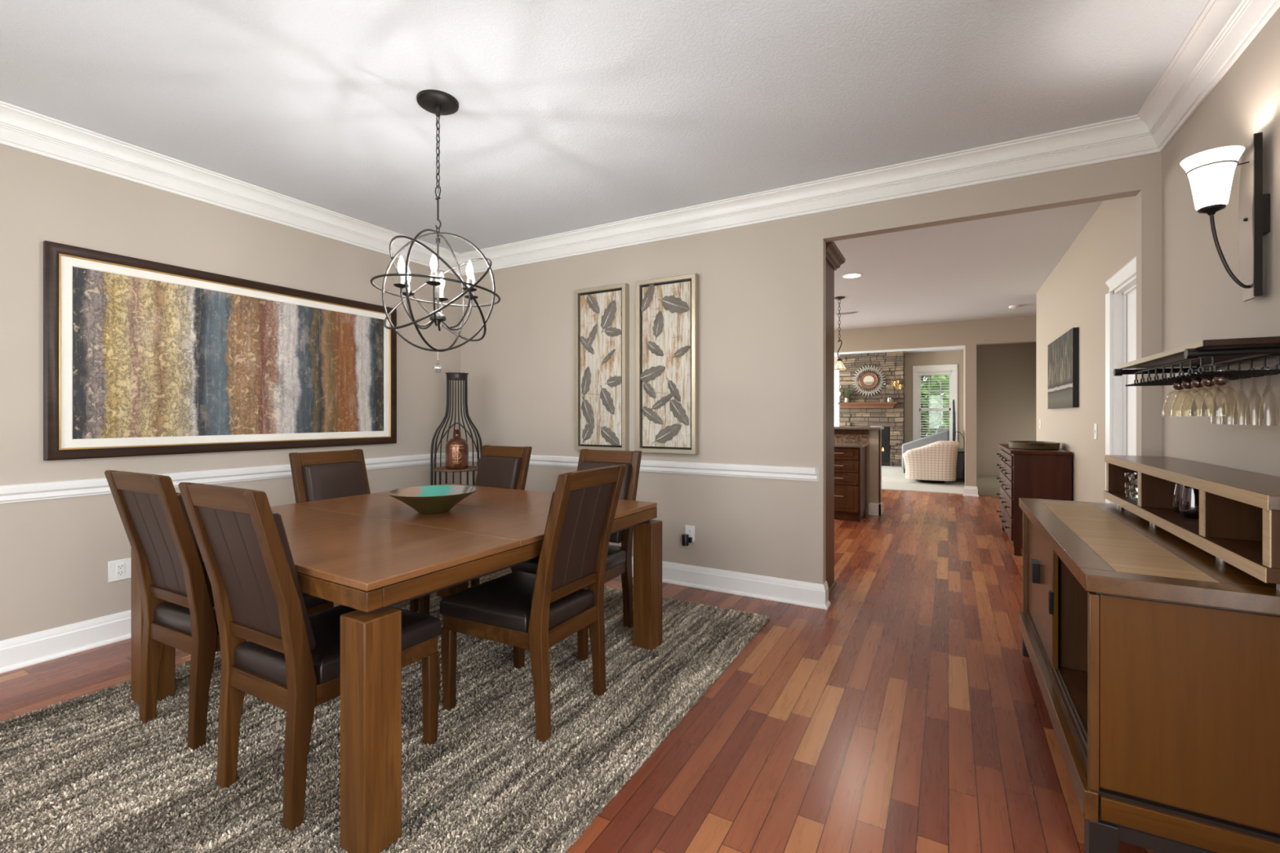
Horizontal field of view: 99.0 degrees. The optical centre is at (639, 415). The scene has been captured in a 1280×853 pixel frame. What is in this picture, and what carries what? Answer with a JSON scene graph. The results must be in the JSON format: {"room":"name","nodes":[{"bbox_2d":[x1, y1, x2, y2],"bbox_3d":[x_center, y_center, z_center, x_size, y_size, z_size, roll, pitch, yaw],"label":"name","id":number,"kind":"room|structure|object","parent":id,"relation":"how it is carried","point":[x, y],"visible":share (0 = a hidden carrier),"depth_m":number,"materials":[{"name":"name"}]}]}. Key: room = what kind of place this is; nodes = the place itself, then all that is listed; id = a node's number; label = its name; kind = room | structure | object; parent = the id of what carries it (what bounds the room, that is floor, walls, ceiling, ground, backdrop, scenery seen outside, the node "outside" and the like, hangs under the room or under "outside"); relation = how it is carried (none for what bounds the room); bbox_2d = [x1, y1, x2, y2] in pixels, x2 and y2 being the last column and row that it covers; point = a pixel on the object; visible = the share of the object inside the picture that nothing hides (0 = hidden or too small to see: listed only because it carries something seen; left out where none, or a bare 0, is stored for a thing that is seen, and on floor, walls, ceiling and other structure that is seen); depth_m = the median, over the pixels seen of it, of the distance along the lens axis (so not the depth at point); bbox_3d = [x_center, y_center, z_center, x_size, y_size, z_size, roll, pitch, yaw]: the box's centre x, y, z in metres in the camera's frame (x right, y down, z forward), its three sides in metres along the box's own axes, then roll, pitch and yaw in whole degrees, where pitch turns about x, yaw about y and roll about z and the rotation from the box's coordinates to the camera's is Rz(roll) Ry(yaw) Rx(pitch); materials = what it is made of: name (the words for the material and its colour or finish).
{"room":"dining room","nodes":[
{"label":"dining room","id":0,"kind":"room"},
{"bbox_2d":[0,143,461,640],"bbox_3d":[-3.152,-0.122,2.809,0.120,2.765,5.640,0,0,29],"label":"wall","id":1,"kind":"structure","parent":0,"point":[55,554],"depth_m":3.04,"materials":[{"name":"beige paint"}]},
{"bbox_2d":[0,609,131,673],"bbox_3d":[-3.056,1.184,2.824,0.032,0.152,5.520,0,0,29],"label":"baseboard","id":2,"kind":"structure","parent":1,"relation":"attached to","point":[28,650],"depth_m":2.87,"materials":[{"name":"white paint"}]},
{"bbox_2d":[108,557,131,582],"bbox_3d":[-2.926,0.868,3.078,0.009,0.116,0.100,0,0,29],"label":"wall outlet","id":3,"kind":"object","parent":1,"relation":"attached to","point":[118,570],"visible":0.89,"depth_m":3.07,"materials":[{"name":"white plastic"}]},
{"bbox_2d":[116,563,124,577],"bbox_3d":[-2.924,0.868,3.076,0.003,0.072,0.034,0,0,29],"label":"socket","id":4,"kind":"object","parent":3,"relation":"attached to","point":[120,566],"depth_m":3.08,"materials":[{"name":"white plastic"}]},
{"bbox_2d":[43,240,396,460],"bbox_3d":[-2.558,-0.335,3.704,0.036,1.130,2.053,0,0,29],"label":"framed painting","id":5,"kind":"object","parent":1,"relation":"attached to","point":[141,357],"visible":0.95,"depth_m":3.39,"materials":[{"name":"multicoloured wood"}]},
{"bbox_2d":[0,453,444,503],"bbox_3d":[-3.057,0.388,2.824,0.031,0.089,5.520,0,0,29],"label":"trim","id":6,"kind":"structure","parent":1,"relation":"attached to","point":[82,487],"depth_m":3.34,"materials":[{"name":"white paint"}]},
{"bbox_2d":[0,100,460,275],"bbox_3d":[-3.017,-1.423,2.802,0.123,0.165,5.520,0,0,29],"label":"trim","id":7,"kind":"structure","parent":1,"relation":"attached to","point":[20,128],"depth_m":3.30,"materials":[{"name":"white paint"}]},
{"bbox_2d":[0,466,1159,852],"bbox_3d":[2.131,1.314,6.633,7.600,0.132,17.550,0,0,29],"label":"floor","id":8,"kind":"structure","parent":0,"point":[908,713],"depth_m":2.29,"materials":[{"name":"brown wood"}]},
{"bbox_2d":[0,568,769,852],"bbox_3d":[-0.982,1.246,2.646,2.408,0.025,3.061,0,0,29],"label":"area rug","id":9,"kind":"object","parent":8,"relation":"on","point":[84,775],"visible":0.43,"depth_m":1.99,"materials":[{"name":"grey carpet"}]},
{"bbox_2d":[104,470,333,750],"bbox_3d":[-1.748,0.727,2.321,0.484,1.029,0.651,0,0,27],"label":"dining chair","id":10,"kind":"object","parent":9,"relation":"on","point":[170,566],"visible":0.79,"depth_m":2.09,"materials":[{"name":"brown wood"}]},
{"bbox_2d":[154,592,329,635],"bbox_3d":[-1.717,0.800,2.382,0.484,0.084,0.515,0,0,27],"label":"seat cushion","id":11,"kind":"object","parent":10,"relation":"on","point":[170,618],"depth_m":2.16,"materials":[{"name":"leather"}]},
{"bbox_2d":[177,482,441,831],"bbox_3d":[-1.128,0.727,1.927,0.484,1.029,0.651,0,0,28],"label":"dining chair","id":12,"kind":"object","parent":9,"relation":"on","point":[285,657],"visible":0.94,"depth_m":1.73,"materials":[{"name":"brown wood"}]},
{"bbox_2d":[234,604,441,686],"bbox_3d":[-1.096,0.800,1.986,0.484,0.084,0.515,0,0,28],"label":"seat cushion","id":13,"kind":"object","parent":12,"relation":"on","point":[262,665],"depth_m":1.81,"materials":[{"name":"leather"}]},
{"bbox_2d":[288,448,430,615],"bbox_3d":[-1.632,0.727,3.175,0.651,1.029,0.484,0,0,29],"label":"dining chair","id":14,"kind":"object","parent":9,"relation":"on","point":[318,475],"visible":0.16,"depth_m":3.22,"materials":[{"name":"brown leather"}]},
{"bbox_2d":[131,483,662,852],"bbox_3d":[-1.051,0.857,2.687,1.708,0.770,1.720,0,0,31],"label":"dining table","id":15,"kind":"object","parent":9,"relation":"on","point":[372,553],"visible":0.64,"depth_m":1.88,"materials":[{"name":"brown wood"}]},
{"bbox_2d":[386,484,478,514],"bbox_3d":[-1.014,0.419,2.689,0.423,0.104,0.423,0,0,29],"label":"decorative bowl","id":16,"kind":"object","parent":15,"relation":"on","point":[437,499],"visible":1,"depth_m":2.64,"materials":[{"name":"brown metal"}]},
{"bbox_2d":[409,444,532,612],"bbox_3d":[-1.097,0.727,3.615,0.484,1.029,0.651,0,0,29],"label":"dining chair","id":17,"kind":"object","parent":9,"relation":"on","point":[499,466],"visible":0.2,"depth_m":3.76,"materials":[{"name":"brown leather"}]},
{"bbox_2d":[440,464,626,742],"bbox_3d":[-0.449,0.727,2.370,0.651,1.029,0.484,0,0,29],"label":"dining chair","id":18,"kind":"object","parent":9,"relation":"on","point":[522,611],"visible":1,"depth_m":2.24,"materials":[{"name":"brown wood"}]},
{"bbox_2d":[440,570,594,632],"bbox_3d":[-0.508,0.800,2.404,0.515,0.084,0.484,0,0,29],"label":"seat cushion","id":19,"kind":"object","parent":18,"relation":"on","point":[503,603],"depth_m":2.26,"materials":[{"name":"leather"}]},
{"bbox_2d":[511,448,641,661],"bbox_3d":[-0.336,0.727,3.151,0.484,1.029,0.651,0,0,29],"label":"dining chair","id":20,"kind":"object","parent":9,"relation":"on","point":[619,562],"visible":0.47,"depth_m":3.21,"materials":[{"name":"brown wood"}]},
{"bbox_2d":[511,544,625,573],"bbox_3d":[-0.370,0.800,3.092,0.484,0.084,0.515,0,0,29],"label":"seat cushion","id":21,"kind":"object","parent":20,"relation":"on","point":[615,560],"depth_m":3.02,"materials":[{"name":"leather"}]},
{"bbox_2d":[430,372,482,485],"bbox_3d":[-1.549,0.450,4.625,0.420,1.620,0.421,0,0,29],"label":"stand","id":22,"kind":"object","parent":8,"relation":"on","point":[451,376],"visible":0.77,"depth_m":4.56,"materials":[{"name":"metal"}]},
{"bbox_2d":[432,466,478,472],"bbox_3d":[-1.548,0.449,4.626,0.406,0.018,0.406,0,0,29],"label":"shelf","id":23,"kind":"object","parent":22,"relation":"attached to","point":[442,469],"depth_m":4.47,"materials":[{"name":"brown wood"}]},
{"bbox_2d":[444,429,468,469],"bbox_3d":[-1.525,0.276,4.555,0.184,0.326,0.184,0,0,29],"label":"jug","id":24,"kind":"object","parent":22,"relation":"on","point":[456,449],"visible":1,"depth_m":4.49,"materials":[{"name":"brown glass"}]},
{"bbox_2d":[449,444,463,463],"bbox_3d":[-1.498,0.313,4.472,0.106,0.152,0.022,0,0,-18],"label":"label","id":25,"kind":"object","parent":24,"relation":"attached to","point":[456,451],"depth_m":4.47,"materials":[{"name":"beige paper"}]},
{"bbox_2d":[826,241,845,595],"bbox_3d":[1.105,0.037,4.075,0.724,2.445,0.546,0,0,29],"label":"tall cabinet","id":26,"kind":"object","parent":8,"relation":"on","point":[834,258],"visible":0.23,"depth_m":3.94,"materials":[{"name":"brown wood"}]},
{"bbox_2d":[834,442,869,521],"bbox_3d":[2.186,0.802,7.011,1.325,0.915,0.638,0,0,29],"label":"base cabinet","id":27,"kind":"object","parent":8,"relation":"on","point":[850,458],"visible":0.23,"depth_m":6.54,"materials":[{"name":"brown wood"}]},
{"bbox_2d":[834,442,869,447],"bbox_3d":[2.188,0.360,7.014,1.325,0.030,0.630,0,0,29],"label":"countertop","id":28,"kind":"structure","parent":27,"relation":"on","point":[836,444],"depth_m":6.59,"materials":[{"name":"stone"}]},
{"bbox_2d":[834,426,884,515],"bbox_3d":[2.450,0.701,7.389,1.515,1.118,0.440,0,0,29],"label":"half wall","id":29,"kind":"structure","parent":8,"relation":"on","point":[866,434],"depth_m":6.96,"materials":[{"name":"beige paint"}]},
{"bbox_2d":[834,434,868,443],"bbox_3d":[2.338,0.292,7.291,1.315,0.104,0.010,0,0,29],"label":"backsplash","id":30,"kind":"structure","parent":29,"relation":"attached to","point":[837,437],"depth_m":7.07,"materials":[{"name":"brown stone"}]},
{"bbox_2d":[838,351,904,466],"bbox_3d":[5.856,-0.158,13.849,1.500,2.836,0.680,0,0,29],"label":"stone fireplace","id":31,"kind":"object","parent":8,"relation":"on","point":[861,411],"visible":0.75,"depth_m":13.60,"materials":[{"name":"brown stone"}]},
{"bbox_2d":[839,385,842,402],"bbox_3d":[5.129,-0.556,13.972,0.084,0.430,0.103,0,0,29],"label":"candle holder","id":32,"kind":"object","parent":31,"relation":"on","point":[840,393],"visible":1,"depth_m":13.96,"materials":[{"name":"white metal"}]},
{"bbox_2d":[839,387,854,402],"bbox_3d":[5.263,-0.526,13.908,0.374,0.370,0.206,0,0,29],"label":"potted plant","id":33,"kind":"object","parent":31,"relation":"on","point":[846,395],"visible":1,"depth_m":13.87,"materials":[{"name":"green plant"}]},
{"bbox_2d":[852,364,885,395],"bbox_3d":[5.742,-0.885,13.725,0.797,0.800,0.043,0,0,29],"label":"sunburst mirror","id":34,"kind":"object","parent":31,"relation":"attached to","point":[868,380],"visible":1,"depth_m":13.72,"materials":[{"name":"silver glass"}]},
{"bbox_2d":[890,380,902,389],"bbox_3d":[6.275,-0.757,13.392,0.270,0.229,0.055,0,0,29],"label":"flower","id":35,"kind":"object","parent":31,"relation":"attached to","point":[895,383],"visible":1,"depth_m":13.37,"materials":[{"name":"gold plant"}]},
{"bbox_2d":[902,428,949,473],"bbox_3d":[6.498,0.773,12.408,0.900,0.950,1.600,0,0,29],"label":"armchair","id":36,"kind":"object","parent":8,"relation":"on","point":[941,434],"visible":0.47,"depth_m":11.73,"materials":[{"name":"fabric"}]},
{"bbox_2d":[902,440,959,483],"bbox_3d":[5.498,0.862,10.331,0.935,0.772,0.950,0,0,29],"label":"swivel armchair","id":37,"kind":"object","parent":8,"relation":"on","point":[935,462],"visible":1,"depth_m":9.94,"materials":[{"name":"beige fabric"}]},
{"bbox_2d":[953,448,964,481],"bbox_3d":[6.329,0.961,10.896,0.270,0.575,1.240,0,0,29],"label":"media console","id":38,"kind":"object","parent":8,"relation":"on","point":[961,453],"visible":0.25,"depth_m":10.36,"materials":[{"name":"black metal"}]},
{"bbox_2d":[952,400,955,441],"bbox_3d":[6.252,0.182,10.882,0.140,0.980,1.200,0,0,29],"label":"television","id":39,"kind":"object","parent":38,"relation":"on","point":[953,404],"visible":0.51,"depth_m":10.36,"materials":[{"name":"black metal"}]},
{"bbox_2d":[955,431,964,480],"bbox_3d":[6.023,0.763,10.296,0.023,0.940,0.201,0,0,-39],"label":"power cable","id":40,"kind":"object","parent":39,"relation":"attached to","point":[957,431],"visible":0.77,"depth_m":10.24,"materials":[{"name":"black plastic"}]},
{"bbox_2d":[996,444,1072,555],"bbox_3d":[3.847,0.786,5.408,0.474,0.947,1.340,0,0,29],"label":"dresser","id":41,"kind":"object","parent":8,"relation":"on","point":[1044,474],"visible":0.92,"depth_m":4.89,"materials":[{"name":"brown wood"}]},
{"bbox_2d":[1008,440,1060,449],"bbox_3d":[3.775,0.281,5.242,0.402,0.061,0.566,0,0,29],"label":"serving tray","id":42,"kind":"object","parent":41,"relation":"on","point":[1029,445],"visible":1,"depth_m":5.08,"materials":[{"name":"brown wood"}]},
{"bbox_2d":[1018,497,1279,852],"bbox_3d":[1.893,0.850,2.081,0.595,0.820,1.635,0,0,29],"label":"sideboard","id":43,"kind":"object","parent":8,"relation":"on","point":[1154,657],"visible":0.91,"depth_m":1.47,"materials":[{"name":"brown wood"}]},
{"bbox_2d":[1026,610,1279,835],"bbox_3d":[1.898,1.035,2.078,0.543,0.020,1.542,0,0,29],"label":"shelf","id":44,"kind":"object","parent":43,"relation":"attached to","point":[1068,682],"depth_m":1.97,"materials":[{"name":"brown wood"}]},
{"bbox_2d":[1103,454,1279,590],"bbox_3d":[2.054,0.318,1.999,0.247,0.243,1.620,0,0,29],"label":"display shelf","id":45,"kind":"object","parent":43,"relation":"on","point":[1238,522],"visible":0.99,"depth_m":1.70,"materials":[{"name":"brown wood"}]},
{"bbox_2d":[1124,472,1137,498],"bbox_3d":[2.272,0.320,2.514,0.065,0.112,0.065,0,0,29],"label":"crystal tumbler","id":46,"kind":"object","parent":45,"relation":"on","point":[1126,493],"visible":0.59,"depth_m":2.53,"materials":[{"name":"clear glass"}]},
{"bbox_2d":[1128,477,1137,501],"bbox_3d":[2.220,0.326,2.428,0.072,0.100,0.072,0,0,29],"label":"crystal tumbler","id":47,"kind":"object","parent":45,"relation":"on","point":[1130,488],"visible":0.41,"depth_m":2.45,"materials":[{"name":"clear glass"}]},
{"bbox_2d":[1171,483,1199,513],"bbox_3d":[2.106,0.320,2.108,0.082,0.112,0.082,0,0,29],"label":"glass","id":48,"kind":"object","parent":45,"relation":"on","point":[1175,509],"visible":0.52,"depth_m":2.11,"materials":[{"name":"clear glass"}]},
{"bbox_2d":[1178,486,1199,519],"bbox_3d":[2.041,0.320,2.012,0.082,0.112,0.082,0,0,29],"label":"glass","id":49,"kind":"object","parent":45,"relation":"on","point":[1182,509],"visible":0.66,"depth_m":2.01,"materials":[{"name":"clear glass"}]},
{"bbox_2d":[0,0,1208,330],"bbox_3d":[0.800,-1.565,4.272,7.600,0.120,12.130,0,0,29],"label":"ceiling","id":50,"kind":"structure","parent":0,"point":[571,115],"depth_m":2.59,"materials":[{"name":"white paint"}]},
{"bbox_2d":[370,88,500,373],"bbox_3d":[-0.967,-0.856,2.615,0.586,1.298,0.580,0,0,29],"label":"orb chandelier","id":51,"kind":"object","parent":50,"relation":"hanging from","point":[437,102],"visible":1,"depth_m":2.59,"materials":[{"name":"brown metal"}]},
{"bbox_2d":[834,296,846,369],"bbox_3d":[2.535,-1.047,6.951,0.184,0.917,0.184,0,0,29],"label":"pendant lamp","id":52,"kind":"object","parent":50,"relation":"hanging from","point":[839,365],"visible":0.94,"depth_m":6.93,"materials":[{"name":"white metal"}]},
{"bbox_2d":[835,311,857,315],"bbox_3d":[3.016,-1.499,8.000,0.280,0.012,0.100,0,0,29],"label":"ceiling vent","id":53,"kind":"object","parent":50,"relation":"in","point":[848,313],"visible":1,"depth_m":7.97,"materials":[{"name":"silver metal"}]},
{"bbox_2d":[841,273,862,278],"bbox_3d":[2.274,-1.502,5.863,0.206,0.006,0.206,0,0,29],"label":"recessed light","id":54,"kind":"object","parent":50,"relation":"in","point":[848,275],"visible":1,"depth_m":5.85,"materials":[{"name":"white plastic"}]},
{"bbox_2d":[1008,305,1021,309],"bbox_3d":[5.140,-1.488,7.492,0.150,0.035,0.150,0,0,29],"label":"smoke detector","id":55,"kind":"object","parent":50,"relation":"attached to","point":[1011,307],"visible":1,"depth_m":7.46,"materials":[{"name":"white plastic"}]},
{"bbox_2d":[461,151,1161,584],"bbox_3d":[0.437,-0.122,4.075,5.131,2.765,0.090,0,0,29],"label":"wall","id":56,"kind":"structure","parent":0,"point":[762,286],"depth_m":3.85,"materials":[{"name":"beige paint"}]},
{"bbox_2d":[574,283,629,450],"bbox_3d":[-0.314,-0.378,4.412,0.491,1.320,0.060,0,0,29],"label":"framed wall art","id":57,"kind":"object","parent":56,"relation":"attached to","point":[602,313],"visible":0.98,"depth_m":4.39,"materials":[{"name":"beige metal"}]},
{"bbox_2d":[468,452,818,481],"bbox_3d":[-0.275,0.388,4.407,3.323,0.089,0.031,0,0,29],"label":"trim","id":58,"kind":"structure","parent":56,"relation":"attached to","point":[787,473],"depth_m":3.96,"materials":[{"name":"white paint"}]},
{"bbox_2d":[635,273,698,454],"bbox_3d":[0.198,-0.378,4.124,0.505,1.320,0.060,0,0,29],"label":"framed wall art","id":59,"kind":"object","parent":56,"relation":"attached to","point":[667,308],"visible":0.99,"depth_m":4.10,"materials":[{"name":"beige metal"}]},
{"bbox_2d":[685,524,694,542],"bbox_3d":[0.371,0.872,4.056,0.076,0.116,0.009,0,0,29],"label":"wall outlet","id":60,"kind":"object","parent":56,"relation":"attached to","point":[690,530],"visible":0.81,"depth_m":4.05,"materials":[{"name":"white plastic"}]},
{"bbox_2d":[681,533,692,546],"bbox_3d":[0.345,0.911,4.024,0.085,0.079,0.050,0,0,-44],"label":"air freshener","id":61,"kind":"object","parent":60,"relation":"attached to","point":[686,540],"visible":1,"depth_m":4.00,"materials":[{"name":"black plastic"}]},
{"bbox_2d":[687,528,692,537],"bbox_3d":[0.369,0.872,4.053,0.034,0.072,0.003,0,0,29],"label":"socket","id":62,"kind":"object","parent":60,"relation":"attached to","point":[689,530],"depth_m":4.05,"materials":[{"name":"white plastic"}]},
{"bbox_2d":[619,556,826,609],"bbox_3d":[-0.250,1.184,4.392,3.382,0.152,0.032,0,0,29],"label":"baseboard","id":63,"kind":"structure","parent":56,"relation":"attached to","point":[766,588],"depth_m":3.83,"materials":[{"name":"white paint"}]},
{"bbox_2d":[460,114,1160,275],"bbox_3d":[0.437,-1.423,3.953,5.011,0.165,0.123,0,0,29],"label":"trim","id":64,"kind":"structure","parent":56,"relation":"attached to","point":[1126,137],"depth_m":3.43,"materials":[{"name":"white paint"}]},
{"bbox_2d":[823,581,831,609],"bbox_3d":[1.231,1.184,3.609,0.032,0.152,0.122,0,0,29],"label":"baseboard","id":65,"kind":"object","parent":56,"relation":"attached to","point":[828,603],"visible":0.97,"depth_m":3.61,"materials":[{"name":"white paint"}]},
{"bbox_2d":[834,350,963,448],"bbox_3d":[5.437,-0.160,14.579,5.560,2.840,0.140,0,0,29],"label":"wall","id":66,"kind":"structure","parent":0,"point":[943,357],"depth_m":13.54,"materials":[{"name":"beige paint"}]},
{"bbox_2d":[834,369,839,426],"bbox_3d":[4.603,-0.200,15.014,1.760,2.100,0.180,0,0,29],"label":"window","id":67,"kind":"structure","parent":66,"relation":"in","point":[837,380],"depth_m":14.58,"materials":[{"name":"white paint"}]},
{"bbox_2d":[912,364,957,441],"bbox_3d":[7.282,-0.200,13.504,1.030,2.100,0.180,0,0,29],"label":"window","id":68,"kind":"structure","parent":66,"relation":"in","point":[953,368],"depth_m":13.53,"materials":[{"name":"white paint"}]},
{"bbox_2d":[919,372,951,439],"bbox_3d":[7.279,-0.160,13.499,0.680,1.811,0.052,0,0,29],"label":"window blind","id":69,"kind":"object","parent":68,"relation":"attached to","point":[935,373],"visible":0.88,"depth_m":13.50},
{"bbox_2d":[834,346,964,356],"bbox_3d":[5.108,-1.640,11.917,7.600,0.120,5.420,0,0,29],"label":"ceiling","id":70,"kind":"structure","parent":0,"point":[952,348],"depth_m":13.24,"materials":[{"name":"white paint"}]},
{"bbox_2d":[834,315,1035,486],"bbox_3d":[3.746,-0.172,9.500,7.600,2.865,0.130,0,0,29],"label":"wall","id":71,"kind":"structure","parent":0,"point":[969,334],"depth_m":8.64,"materials":[{"name":"beige paint"}]},
{"bbox_2d":[962,485,978,496],"bbox_3d":[5.197,1.184,8.589,0.217,0.152,0.032,0,0,29],"label":"baseboard","id":72,"kind":"structure","parent":71,"relation":"attached to","point":[968,491],"depth_m":8.59,"materials":[{"name":"white paint"}]},
{"bbox_2d":[963,342,1035,475],"bbox_3d":[7.510,-0.160,10.563,2.085,2.840,5.420,0,0,29],"label":"wall","id":73,"kind":"structure","parent":0,"point":[1006,373],"depth_m":11.37,"materials":[{"name":"brown paint"}]},
{"bbox_2d":[1035,6,1279,502],"bbox_3d":[2.430,-0.122,2.264,0.120,2.765,10.170,0,0,29],"label":"wall","id":74,"kind":"structure","parent":0,"point":[1201,301],"depth_m":2.40,"materials":[{"name":"beige paint"}]},
{"bbox_2d":[1047,327,1079,408],"bbox_3d":[3.943,-0.403,5.113,0.040,0.664,1.310,0,0,29],"label":"picture","id":75,"kind":"object","parent":74,"relation":"attached to","point":[1063,353],"visible":1,"depth_m":4.89,"materials":[{"name":"black metal"}]},
{"bbox_2d":[1093,423,1097,439],"bbox_3d":[3.336,0.115,4.008,0.014,0.116,0.072,0,0,29],"label":"light switch","id":76,"kind":"object","parent":74,"relation":"attached to","point":[1095,424],"visible":1,"depth_m":3.99,"materials":[{"name":"white plastic"}]},
{"bbox_2d":[1105,255,1136,503],"bbox_3d":[2.965,0.177,3.239,0.146,2.165,0.935,0,0,29],"label":"door","id":77,"kind":"structure","parent":74,"relation":"in","point":[1121,300],"depth_m":3.56,"materials":[{"name":"white paint"}]},
{"bbox_2d":[1113,336,1279,386],"bbox_3d":[2.083,-0.184,2.058,0.281,0.101,0.970,0,0,29],"label":"glass rack","id":78,"kind":"object","parent":74,"relation":"attached to","point":[1192,357],"visible":0.83,"depth_m":1.86,"materials":[{"name":"brown wood"}]},
{"bbox_2d":[1161,380,1197,414],"bbox_3d":[2.039,-0.072,2.067,0.098,0.148,0.098,0,0,29],"label":"goblet","id":79,"kind":"object","parent":78,"relation":"hanging from","point":[1177,385],"visible":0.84,"depth_m":2.06,"materials":[{"name":"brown glass"}]},
{"bbox_2d":[1169,376,1196,411],"bbox_3d":[1.995,-0.072,1.988,0.098,0.148,0.098,0,0,29],"label":"goblet","id":80,"kind":"object","parent":78,"relation":"hanging from","point":[1186,384],"visible":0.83,"depth_m":1.98,"materials":[{"name":"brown glass"}]},
{"bbox_2d":[1178,374,1204,411],"bbox_3d":[1.951,-0.072,1.910,0.098,0.148,0.098,0,0,29],"label":"goblet","id":81,"kind":"object","parent":78,"relation":"hanging from","point":[1196,382],"visible":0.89,"depth_m":1.90,"materials":[{"name":"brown glass"}]},
{"bbox_2d":[1188,375,1231,416],"bbox_3d":[1.906,-0.072,1.831,0.098,0.148,0.098,0,0,29],"label":"goblet","id":82,"kind":"object","parent":78,"relation":"hanging from","point":[1207,381],"visible":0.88,"depth_m":1.82,"materials":[{"name":"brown glass"}]},
{"bbox_2d":[1199,369,1243,413],"bbox_3d":[1.862,-0.072,1.752,0.098,0.148,0.098,0,0,29],"label":"goblet","id":83,"kind":"object","parent":78,"relation":"hanging from","point":[1220,379],"visible":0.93,"depth_m":1.74,"materials":[{"name":"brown glass"}]},
{"bbox_2d":[1137,0,1279,151],"bbox_3d":[1.242,-1.423,0.402,0.123,0.165,5.520,0,0,29],"label":"trim","id":84,"kind":"structure","parent":74,"relation":"attached to","point":[1224,29],"depth_m":2.19,"materials":[{"name":"white paint"}]},
{"bbox_2d":[1179,132,1270,302],"bbox_3d":[2.047,-0.680,1.923,0.212,0.550,0.160,0,0,29],"label":"wall sconce","id":85,"kind":"object","parent":74,"relation":"attached to","point":[1210,173],"visible":1,"depth_m":1.89,"materials":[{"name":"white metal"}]},
{"label":"outside","id":86,"kind":"structure","parent":0,"visible":0},
{"bbox_3d":[3.682,1.785,6.534,60.000,0.150,75.000,0,0,29],"label":"ground","id":87,"kind":"structure","parent":86,"visible":0},
{"bbox_2d":[920,374,949,437],"bbox_3d":[10.712,-1.256,20.905,4.644,5.942,4.658,0,0,29],"label":"tree","id":88,"kind":"object","parent":87,"relation":"on","point":[935,379],"visible":0.11,"depth_m":19.89,"materials":[{"name":"green plant"}]},
{"bbox_2d":[925,411,949,436],"bbox_3d":[14.555,0.714,26.811,11.313,2.368,1.366,0,0,29],"label":"hedge","id":89,"kind":"object","parent":87,"relation":"on","point":[941,411],"visible":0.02,"depth_m":26.59,"materials":[{"name":"green plant"}]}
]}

